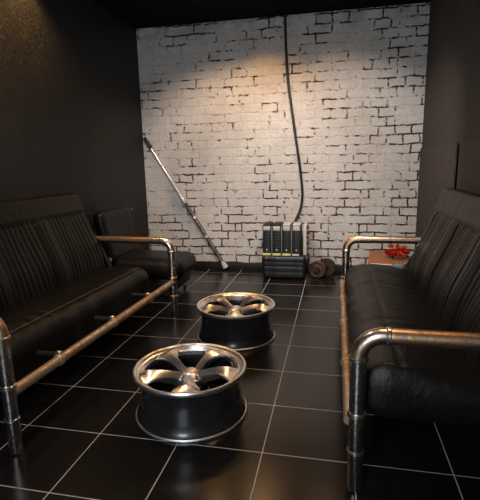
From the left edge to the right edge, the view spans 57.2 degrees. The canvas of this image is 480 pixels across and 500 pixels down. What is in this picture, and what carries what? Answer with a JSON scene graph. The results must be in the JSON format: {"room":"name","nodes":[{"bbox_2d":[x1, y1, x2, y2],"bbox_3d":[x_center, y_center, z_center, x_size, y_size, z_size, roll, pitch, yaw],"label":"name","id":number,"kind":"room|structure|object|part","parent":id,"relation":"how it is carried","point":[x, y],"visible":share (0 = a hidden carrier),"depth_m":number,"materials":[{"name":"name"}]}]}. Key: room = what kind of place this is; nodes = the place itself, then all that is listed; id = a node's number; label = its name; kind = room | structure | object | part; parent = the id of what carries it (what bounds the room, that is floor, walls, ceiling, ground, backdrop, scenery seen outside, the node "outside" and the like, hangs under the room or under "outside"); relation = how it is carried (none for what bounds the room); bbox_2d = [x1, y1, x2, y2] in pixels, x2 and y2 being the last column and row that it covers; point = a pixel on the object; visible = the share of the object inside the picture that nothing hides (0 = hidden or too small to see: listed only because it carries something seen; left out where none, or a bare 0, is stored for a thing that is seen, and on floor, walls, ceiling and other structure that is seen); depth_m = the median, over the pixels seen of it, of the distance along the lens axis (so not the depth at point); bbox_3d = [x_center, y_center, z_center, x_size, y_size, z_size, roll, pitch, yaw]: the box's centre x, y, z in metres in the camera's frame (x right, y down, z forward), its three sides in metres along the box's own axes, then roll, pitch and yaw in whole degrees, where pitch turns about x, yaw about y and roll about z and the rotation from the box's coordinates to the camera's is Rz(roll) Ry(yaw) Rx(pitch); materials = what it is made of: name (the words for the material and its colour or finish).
{"room":"waiting room","nodes":[
{"label":"waiting room","id":0,"kind":"room"},
{"bbox_2d":[0,0,149,249],"bbox_3d":[-1.684,-0.491,2.055,0.150,2.480,5.575,1,11,12],"label":"wall","id":1,"kind":"structure","parent":0,"point":[71,116],"depth_m":3.40,"materials":[{"name":"black paint"}]},
{"bbox_2d":[0,268,479,499],"bbox_3d":[-0.217,0.794,1.996,3.096,0.080,5.875,1,11,12],"label":"floor","id":2,"kind":"structure","parent":0,"point":[82,437],"depth_m":1.86,"materials":[{"name":"black tile"}]},
{"bbox_2d":[0,193,177,454],"bbox_3d":[-1.085,0.183,2.565,0.842,0.927,1.737,2,11,14],"label":"sofa","id":3,"kind":"object","parent":2,"relation":"on","point":[60,290],"visible":1,"depth_m":2.61,"materials":[{"name":"leather"}]},
{"bbox_3d":[-1.207,0.273,1.735,0.673,0.108,0.056,2,11,14],"label":"armrest","id":4,"kind":"part","parent":3,"relation":"part of","materials":[{"name":"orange metal"}]},
{"bbox_3d":[-0.901,0.570,1.719,0.052,0.487,0.052,2,11,14],"label":"leg","id":5,"kind":"part","parent":3,"relation":"part of","materials":[{"name":"metal"}]},
{"bbox_3d":[-1.334,0.031,2.623,0.132,0.674,1.563,-17,6,17],"label":"backrest","id":6,"kind":"part","parent":3,"relation":"part of","materials":[{"name":"black leather"}]},
{"bbox_3d":[-1.079,0.385,2.605,0.484,0.264,1.563,2,11,14],"label":"seat","id":7,"kind":"part","parent":3,"relation":"part of","materials":[{"name":"black leather"}]},
{"bbox_3d":[-0.702,0.402,2.514,0.045,0.045,1.646,2,11,14],"label":"rail","id":8,"kind":"part","parent":3,"relation":"part of","materials":[{"name":"metal"}]},
{"bbox_3d":[-0.809,-0.050,3.328,0.673,0.108,0.056,2,11,14],"label":"armrest","id":9,"kind":"part","parent":3,"relation":"part of","materials":[{"name":"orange metal"}]},
{"bbox_3d":[-0.503,0.248,3.311,0.052,0.487,0.052,2,11,14],"label":"leg","id":10,"kind":"part","parent":3,"relation":"part of","materials":[{"name":"metal"}]},
{"bbox_2d":[93,207,195,298],"bbox_3d":[-0.806,0.009,3.908,0.757,0.744,0.550,1,11,12],"label":"armchair","id":11,"kind":"object","parent":2,"relation":"on","point":[118,221],"visible":0.67,"depth_m":3.75,"materials":[{"name":"black leather"}]},
{"bbox_3d":[-1.096,-0.147,3.940,0.100,0.440,0.550,-11,9,14],"label":"backrest","id":12,"kind":"part","parent":11,"relation":"part of","materials":[{"name":"black leather"}]},
{"bbox_3d":[-0.763,0.129,3.923,0.675,0.202,0.500,1,11,12],"label":"seat","id":13,"kind":"part","parent":11,"relation":"part of","materials":[{"name":"black leather"}]},
{"bbox_2d":[143,137,227,268],"bbox_3d":[-0.573,-0.493,4.679,0.893,1.403,0.063,1,11,13],"label":"metal pole","id":14,"kind":"object","parent":2,"relation":"on","point":[224,265],"visible":1,"depth_m":4.67,"materials":[{"name":"silver metal"}]},
{"bbox_2d":[132,343,246,442],"bbox_3d":[-0.226,0.628,2.031,0.515,0.232,0.515,1,11,12],"label":"alloy wheel","id":15,"kind":"object","parent":2,"relation":"on","point":[185,414],"visible":1,"depth_m":1.90,"materials":[{"name":"black"}]},
{"bbox_2d":[196,292,274,350],"bbox_3d":[-0.026,0.452,2.904,0.515,0.232,0.515,1,11,12],"label":"alloy wheel","id":16,"kind":"object","parent":2,"relation":"on","point":[237,321],"visible":0.96,"depth_m":2.75,"materials":[{"name":"black"}]},
{"bbox_2d":[262,222,309,278],"bbox_3d":[0.461,-0.002,4.370,0.463,0.535,0.301,1,11,12],"label":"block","id":17,"kind":"object","parent":2,"relation":"on","point":[283,257],"visible":1,"depth_m":4.26,"materials":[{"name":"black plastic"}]},
{"bbox_3d":[0.644,-0.115,4.321,0.032,0.297,0.195,1,11,12],"label":"panel","id":18,"kind":"part","parent":17,"relation":"part of","materials":[{"name":"white"}]},
{"bbox_2d":[309,258,335,277],"bbox_3d":[0.808,0.176,4.339,0.239,0.184,0.158,-7,12,-26],"label":"hub","id":19,"kind":"object","parent":2,"relation":"on","point":[325,266],"visible":1,"depth_m":4.32,"materials":[{"name":"brown metal"}]},
{"bbox_2d":[368,250,408,268],"bbox_3d":[1.330,0.197,3.949,0.344,0.272,0.603,2,12,17],"label":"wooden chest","id":20,"kind":"object","parent":2,"relation":"on","point":[375,257],"visible":0.25,"depth_m":3.84,"materials":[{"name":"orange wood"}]},
{"bbox_2d":[384,244,413,258],"bbox_3d":[1.394,0.015,3.861,0.238,0.118,0.168,4,12,25],"label":"bunch","id":21,"kind":"object","parent":20,"relation":"on","point":[402,251],"visible":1,"depth_m":3.87,"materials":[{"name":"red plant"}]},
{"bbox_2d":[339,188,479,492],"bbox_3d":[0.893,0.199,2.244,0.741,0.937,1.879,1,11,12],"label":"sofa","id":22,"kind":"object","parent":2,"relation":"on","point":[410,335],"visible":1,"depth_m":1.80,"materials":[{"name":"leather"}]},
{"bbox_3d":[0.562,0.406,2.358,0.045,0.045,1.789,1,11,12],"label":"rail","id":23,"kind":"part","parent":22,"relation":"part of","materials":[{"name":"metal"}]},
{"bbox_3d":[0.771,0.238,3.225,0.052,0.487,0.052,1,11,12],"label":"leg","id":24,"kind":"part","parent":22,"relation":"part of","materials":[{"name":"metal"}]},
{"bbox_3d":[0.392,0.589,1.485,0.052,0.487,0.052,1,11,12],"label":"leg","id":25,"kind":"part","parent":22,"relation":"part of","materials":[{"name":"metal"}]},
{"bbox_3d":[1.008,-0.047,3.116,0.553,0.108,0.056,1,11,12],"label":"armrest","id":26,"kind":"part","parent":22,"relation":"part of","materials":[{"name":"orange metal"}]},
{"bbox_3d":[0.823,0.332,2.281,0.520,0.209,1.715,1,11,12],"label":"seat","id":27,"kind":"part","parent":22,"relation":"part of","materials":[{"name":"black leather"}]},
{"bbox_3d":[0.629,0.304,1.376,0.553,0.108,0.056,1,11,12],"label":"armrest","id":28,"kind":"part","parent":22,"relation":"part of","materials":[{"name":"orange metal"}]},
{"bbox_3d":[1.091,0.066,2.163,0.132,0.684,1.595,19,15,8],"label":"backrest","id":29,"kind":"part","parent":22,"relation":"part of","materials":[{"name":"black leather"}]},
{"bbox_2d":[93,0,430,28],"bbox_3d":[-0.270,-1.727,1.498,3.096,0.100,5.875,1,11,12],"label":"ceiling","id":30,"kind":"structure","parent":0,"point":[139,14],"depth_m":3.94,"materials":[{"name":"black paint"}]},
{"bbox_2d":[136,2,429,264],"bbox_3d":[0.354,-1.015,4.492,3.096,2.480,0.150,1,11,12],"label":"wall","id":31,"kind":"structure","parent":0,"point":[216,112],"depth_m":4.36,"materials":[{"name":"white brick"}]},
{"bbox_2d":[195,261,355,272],"bbox_3d":[0.362,0.179,4.644,2.796,0.078,0.018,1,11,12],"label":"baseboard","id":32,"kind":"structure","parent":31,"relation":"attached to","point":[199,264],"depth_m":4.72,"materials":[{"name":"black paint"}]},
{"bbox_2d":[284,15,303,223],"bbox_3d":[0.525,-1.160,4.306,0.198,2.129,0.069,1,11,12],"label":"cable","id":33,"kind":"object","parent":31,"relation":"attached to","point":[285,23],"visible":0.86,"depth_m":4.30,"materials":[{"name":"black rubber"}]},
{"bbox_2d":[422,0,479,147],"bbox_3d":[1.197,-0.431,1.440,0.150,2.480,5.575,1,11,12],"label":"wall","id":34,"kind":"structure","parent":0,"point":[452,85],"depth_m":3.08,"materials":[{"name":"black paint"}]},
{"bbox_2d":[415,142,457,248],"bbox_3d":[1.578,-0.272,3.627,0.012,1.145,1.285,1,11,12],"label":"wall","id":35,"kind":"structure","parent":34,"relation":"attached to","point":[437,167],"depth_m":3.60,"materials":[{"name":"black paint"}]},
{"bbox_2d":[454,144,459,188],"bbox_3d":[1.439,-0.134,2.970,0.003,1.135,0.085,1,11,12],"label":"trim","id":36,"kind":"structure","parent":34,"relation":"attached to","point":[458,146],"depth_m":2.90,"materials":[{"name":"black"}]},
{"bbox_2d":[456,139,479,194],"bbox_3d":[0.987,0.276,0.914,0.012,1.145,4.205,1,11,12],"label":"wall","id":37,"kind":"structure","parent":34,"relation":"attached to","point":[468,176],"depth_m":2.60,"materials":[{"name":"black paint"}]}
]}

